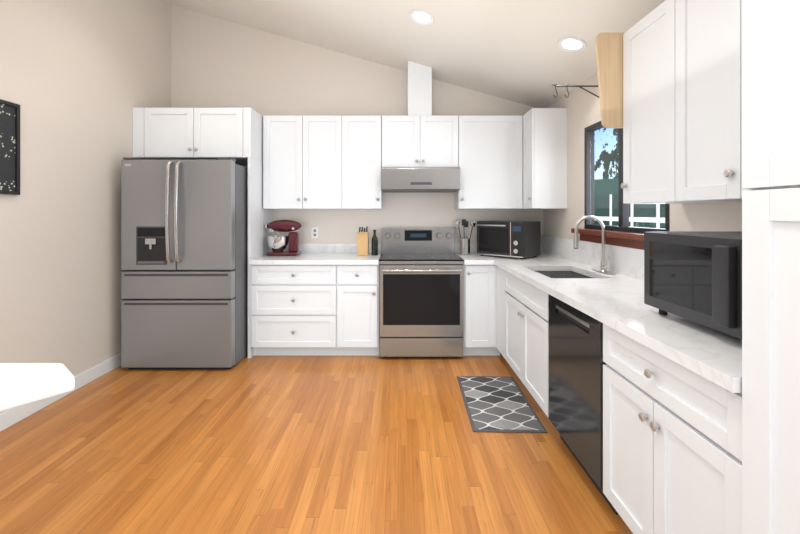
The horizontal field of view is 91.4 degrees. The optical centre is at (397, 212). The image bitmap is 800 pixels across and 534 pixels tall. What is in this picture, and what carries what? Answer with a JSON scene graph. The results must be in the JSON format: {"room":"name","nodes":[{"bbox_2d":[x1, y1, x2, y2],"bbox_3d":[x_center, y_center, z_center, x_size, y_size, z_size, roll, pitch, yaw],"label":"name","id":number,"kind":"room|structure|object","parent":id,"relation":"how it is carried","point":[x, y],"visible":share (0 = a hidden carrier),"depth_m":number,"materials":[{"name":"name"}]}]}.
{"room":"kitchen","nodes":[
{"label":"kitchen","id":0,"kind":"room"},
{"bbox_2d":[0,0,170,413],"bbox_3d":[-2.505,-0.620,0.490,0.150,3.900,7.380,0,0,0],"label":"wall","id":1,"kind":"structure","parent":0,"point":[80,80],"depth_m":2.90,"materials":[{"name":"beige paint"}]},
{"bbox_2d":[0,99,19,194],"bbox_3d":[-2.418,-0.403,2.208,0.022,0.575,0.557,0,0,0],"label":"picture frame","id":2,"kind":"object","parent":1,"relation":"attached to","point":[9,148],"visible":0.96,"depth_m":2.43,"materials":[{"name":"black"}]},
{"bbox_2d":[0,353,120,431],"bbox_3d":[-2.423,1.278,0.489,0.014,0.105,7.379,0,0,0],"label":"baseboard","id":3,"kind":"structure","parent":1,"relation":"attached to","point":[10,417],"depth_m":2.73,"materials":[{"name":"white wood"}]},
{"bbox_2d":[0,353,632,533],"bbox_3d":[-0.650,1.360,0.290,7.700,0.060,8.980,0,0,0],"label":"floor","id":4,"kind":"structure","parent":0,"point":[319,445],"depth_m":2.10,"materials":[{"name":"orange wood"}]},
{"bbox_2d":[0,363,75,410],"bbox_3d":[-1.546,0.877,0.726,1.407,0.905,0.781,0,0,0],"label":"countertop","id":5,"kind":"structure","parent":4,"relation":"on","point":[23,383],"depth_m":0.99,"materials":[{"name":"stone"}]},
{"bbox_2d":[121,157,247,368],"bbox_3d":[-1.861,0.431,3.658,0.928,1.798,0.944,0,0,0],"label":"fridge","id":6,"kind":"object","parent":4,"relation":"on","point":[184,261],"visible":1,"depth_m":3.27,"materials":[{"name":"silver metal"}]},
{"bbox_2d":[133,108,271,357],"bbox_3d":[-1.888,0.182,3.862,1.082,2.296,0.634,0,0,0],"label":"upper cabinet","id":7,"kind":"object","parent":4,"relation":"on","point":[190,133],"visible":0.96,"depth_m":3.58,"materials":[{"name":"white wood"}]},
{"bbox_2d":[251,265,346,355],"bbox_3d":[-0.921,0.898,3.864,0.853,0.864,0.628,0,0,0],"label":"base cabinet","id":8,"kind":"object","parent":4,"relation":"on","point":[314,310],"depth_m":3.56,"materials":[{"name":"white wood"}]},
{"bbox_2d":[249,243,381,264],"bbox_3d":[-0.762,0.395,3.849,1.170,0.140,0.659,0,0,0],"label":"countertop","id":9,"kind":"structure","parent":8,"relation":"on","point":[311,253],"depth_m":3.72,"materials":[{"name":"stone"}]},
{"bbox_2d":[265,220,301,255],"bbox_3d":[-1.149,0.246,3.906,0.358,0.357,0.274,0,0,0],"label":"stand mixer","id":10,"kind":"object","parent":9,"relation":"on","point":[277,244],"visible":1,"depth_m":3.88,"materials":[{"name":"red metal"}]},
{"bbox_2d":[357,226,368,255],"bbox_3d":[-0.355,0.281,3.973,0.110,0.288,0.186,0,0,0],"label":"knife block","id":11,"kind":"object","parent":9,"relation":"on","point":[362,243],"visible":0.98,"depth_m":3.88,"materials":[{"name":"brown wood"}]},
{"bbox_2d":[371,230,377,254],"bbox_3d":[-0.235,0.296,3.930,0.066,0.256,0.066,0,0,0],"label":"oil bottle","id":12,"kind":"object","parent":9,"relation":"on","point":[374,245],"visible":1,"depth_m":3.90,"materials":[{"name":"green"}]},
{"bbox_2d":[347,265,378,355],"bbox_3d":[-0.368,0.898,3.864,0.383,0.864,0.628,0,0,0],"label":"base cabinet","id":13,"kind":"object","parent":4,"relation":"on","point":[362,280],"depth_m":3.56,"materials":[{"name":"white wood"}]},
{"bbox_2d":[379,228,463,356],"bbox_3d":[0.212,0.743,3.806,0.767,1.175,0.708,0,0,0],"label":"range","id":14,"kind":"object","parent":4,"relation":"on","point":[420,292],"visible":1,"depth_m":3.52,"materials":[{"name":"silver metal"}]},
{"bbox_2d":[463,264,498,355],"bbox_3d":[0.758,0.898,3.864,0.315,0.864,0.628,0,0,0],"label":"base cabinet","id":15,"kind":"object","parent":4,"relation":"on","point":[479,281],"depth_m":3.56,"materials":[{"name":"white wood"}]},
{"bbox_2d":[455,243,468,264],"bbox_3d":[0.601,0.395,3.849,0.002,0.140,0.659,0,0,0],"label":"countertop","id":16,"kind":"structure","parent":15,"relation":"on","point":[457,245],"depth_m":3.90,"materials":[{"name":"stone"}]},
{"bbox_2d":[454,219,475,254],"bbox_3d":[0.685,0.243,3.990,0.224,0.362,0.110,0,0,0],"label":"utensil crock","id":17,"kind":"object","parent":16,"relation":"on","point":[464,245],"visible":1,"depth_m":3.95,"materials":[{"name":"silver metal"}]},
{"bbox_2d":[457,376,547,432],"bbox_3d":[0.690,1.325,2.760,0.471,0.009,0.811,0,0,0],"label":"rug","id":18,"kind":"object","parent":4,"relation":"on","point":[497,404],"visible":0.98,"depth_m":2.66,"materials":[{"name":"grey fabric"}]},
{"bbox_2d":[548,294,618,514],"bbox_3d":[1.200,0.899,2.014,0.619,0.861,0.590,0,0,0],"label":"dishwasher","id":19,"kind":"object","parent":4,"relation":"on","point":[576,363],"visible":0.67,"depth_m":1.94,"materials":[{"name":"black metal"}]},
{"bbox_2d":[603,323,741,533],"bbox_3d":[1.226,0.898,1.358,0.663,0.864,0.700,0,0,0],"label":"base cabinet","id":20,"kind":"object","parent":4,"relation":"on","point":[672,447],"depth_m":1.31,"materials":[{"name":"white wood"}]},
{"bbox_2d":[473,235,741,392],"bbox_3d":[1.201,0.348,2.594,0.715,0.233,3.171,0,0,0],"label":"countertop","id":21,"kind":"structure","parent":20,"relation":"on","point":[615,301],"depth_m":1.89,"materials":[{"name":"stone"}]},
{"bbox_2d":[476,220,540,258],"bbox_3d":[1.071,0.252,3.828,0.400,0.345,0.500,0,0,-45],"label":"oven","id":22,"kind":"object","parent":21,"relation":"on","point":[520,239],"visible":1,"depth_m":3.68,"materials":[{"name":"black metal"}]},
{"bbox_2d":[536,271,591,277],"bbox_3d":[1.200,0.566,2.842,0.397,0.199,0.602,0,0,0],"label":"sink","id":23,"kind":"object","parent":21,"relation":"in","point":[561,274],"visible":0.02,"depth_m":3.14,"materials":[{"name":"silver metal"}]},
{"bbox_2d":[573,215,614,273],"bbox_3d":[1.383,0.220,2.800,0.244,0.410,0.220,0,0,0],"label":"faucet","id":24,"kind":"object","parent":21,"relation":"on","point":[603,266],"visible":1,"depth_m":2.79,"materials":[{"name":"silver metal"}]},
{"bbox_2d":[644,231,741,338],"bbox_3d":[1.259,0.252,1.380,0.452,0.345,0.620,0,0,0],"label":"microwave","id":25,"kind":"object","parent":21,"relation":"on","point":[695,276],"visible":0.67,"depth_m":1.39,"materials":[{"name":"black metal"}]},
{"bbox_2d":[742,0,799,533],"bbox_3d":[1.208,0.165,0.682,0.702,2.330,0.644,0,0,0],"label":"pantry cabinet","id":26,"kind":"object","parent":4,"relation":"on","point":[771,269],"visible":1,"depth_m":0.93,"materials":[{"name":"white wood"}]},
{"bbox_2d":[171,5,543,242],"bbox_3d":[-0.435,-0.620,4.255,4.290,3.900,0.150,0,0,0],"label":"wall","id":27,"kind":"structure","parent":0,"point":[216,62],"depth_m":4.18,"materials":[{"name":"beige paint"}]},
{"bbox_2d":[263,116,350,208],"bbox_3d":[-0.916,-0.504,4.017,0.842,0.924,0.325,0,0,0],"label":"upper cabinet","id":28,"kind":"object","parent":27,"relation":"attached to","point":[339,162],"depth_m":3.86,"materials":[{"name":"white wood"}]},
{"bbox_2d":[312,227,317,237],"bbox_3d":[-0.890,0.212,4.176,0.072,0.116,0.007,0,0,0],"label":"electrical outlet plate","id":29,"kind":"object","parent":27,"relation":"attached to","point":[314,232],"visible":1,"depth_m":4.17,"materials":[{"name":"white plastic"}]},
{"bbox_2d":[351,116,390,208],"bbox_3d":[-0.357,-0.504,4.017,0.515,0.924,0.325,0,0,0],"label":"upper cabinet","id":30,"kind":"object","parent":27,"relation":"attached to","point":[370,135],"depth_m":3.86,"materials":[{"name":"white wood"}]},
{"bbox_2d":[407,61,431,115],"bbox_3d":[0.217,-1.241,4.029,0.237,0.548,0.299,0,0,0],"label":"enclosure","id":31,"kind":"object","parent":27,"relation":"attached to","point":[419,89],"visible":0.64,"depth_m":3.88,"materials":[{"name":"white paint"}]},
{"bbox_2d":[381,167,459,192],"bbox_3d":[0.217,-0.330,3.939,0.751,0.222,0.480,0,0,0],"label":"range hood","id":32,"kind":"object","parent":27,"relation":"attached to","point":[420,179],"visible":1,"depth_m":3.70,"materials":[{"name":"silver metal"}]},
{"bbox_2d":[391,116,450,166],"bbox_3d":[0.217,-0.704,4.017,0.755,0.524,0.325,0,0,0],"label":"upper cabinet","id":33,"kind":"object","parent":27,"relation":"attached to","point":[416,141],"depth_m":3.86,"materials":[{"name":"white wood"}]},
{"bbox_2d":[451,116,518,208],"bbox_3d":[0.896,-0.504,3.986,0.718,0.924,0.386,0,0,0],"label":"upper cabinet","id":34,"kind":"object","parent":27,"relation":"attached to","point":[485,149],"depth_m":3.86,"materials":[{"name":"white wood"}]},
{"bbox_2d":[167,0,664,107],"bbox_3d":[-0.435,-1.728,0.565,4.290,1.334,7.530,0,0,0],"label":"ceiling","id":35,"kind":"structure","parent":0,"point":[510,50],"depth_m":3.26,"materials":[{"name":"white paint"}]},
{"bbox_2d":[409,10,433,24],"bbox_3d":[0.181,-1.488,2.971,0.189,0.061,0.196,0,0,0],"label":"ceiling light","id":36,"kind":"object","parent":35,"relation":"attached to","point":[421,17],"visible":0.98,"depth_m":2.97,"materials":[{"name":"white plastic"}]},
{"bbox_2d":[557,37,586,51],"bbox_3d":[1.230,-1.191,2.761,0.189,0.061,0.196,0,0,0],"label":"ceiling light","id":37,"kind":"object","parent":35,"relation":"attached to","point":[571,44],"visible":1,"depth_m":2.76,"materials":[{"name":"white plastic"}]},
{"bbox_2d":[544,73,741,239],"bbox_3d":[1.595,-0.020,0.565,0.070,2.700,7.530,0,0,0],"label":"wall","id":38,"kind":"structure","parent":0,"point":[582,106],"depth_m":3.30,"materials":[{"name":"beige paint"}]},
{"bbox_2d":[519,108,566,208],"bbox_3d":[1.366,-0.504,3.732,0.386,0.924,0.285,0,0,0],"label":"upper cabinet","id":39,"kind":"object","parent":38,"relation":"attached to","point":[542,131],"depth_m":3.59,"materials":[{"name":"white wood"}]},
{"bbox_2d":[552,84,598,97],"bbox_3d":[1.356,-0.900,2.920,0.408,0.160,0.030,0,0,0],"label":"rail","id":40,"kind":"object","parent":38,"relation":"attached to","point":[568,85],"visible":0.75,"depth_m":2.92,"materials":[{"name":"grey metal"}]},
{"bbox_2d":[571,228,643,249],"bbox_3d":[1.522,0.193,2.750,0.074,0.125,1.200,0,0,0],"label":"window sill","id":41,"kind":"structure","parent":38,"relation":"attached to","point":[627,239],"depth_m":2.74,"materials":[{"name":"brown wood"}]},
{"bbox_2d":[584,121,669,232],"bbox_3d":[1.591,-0.290,2.750,0.069,0.840,1.020,0,0,0],"label":"window","id":42,"kind":"structure","parent":38,"relation":"in","point":[623,208],"depth_m":2.96,"materials":[{"name":"black"}]},
{"bbox_2d":[621,0,748,203],"bbox_3d":[1.384,-0.517,1.575,0.350,0.935,1.134,0,0,0],"label":"upper cabinet","id":43,"kind":"object","parent":38,"relation":"attached to","point":[682,101],"visible":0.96,"depth_m":1.69,"materials":[{"name":"white wood"}]},
{"bbox_2d":[595,32,624,127],"bbox_3d":[1.296,-0.733,2.157,0.408,0.525,0.022,0,0,0],"label":"board","id":44,"kind":"object","parent":43,"relation":"attached to","point":[609,52],"visible":0.48,"depth_m":2.15,"materials":[{"name":"beige wood"}]},
{"label":"outside","id":45,"kind":"structure","parent":0,"visible":0},
{"bbox_2d":[594,128,664,228],"bbox_3d":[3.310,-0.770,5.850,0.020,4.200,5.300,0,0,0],"label":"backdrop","id":46,"kind":"structure","parent":45,"point":[608,173],"depth_m":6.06,"materials":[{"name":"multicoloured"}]}
]}

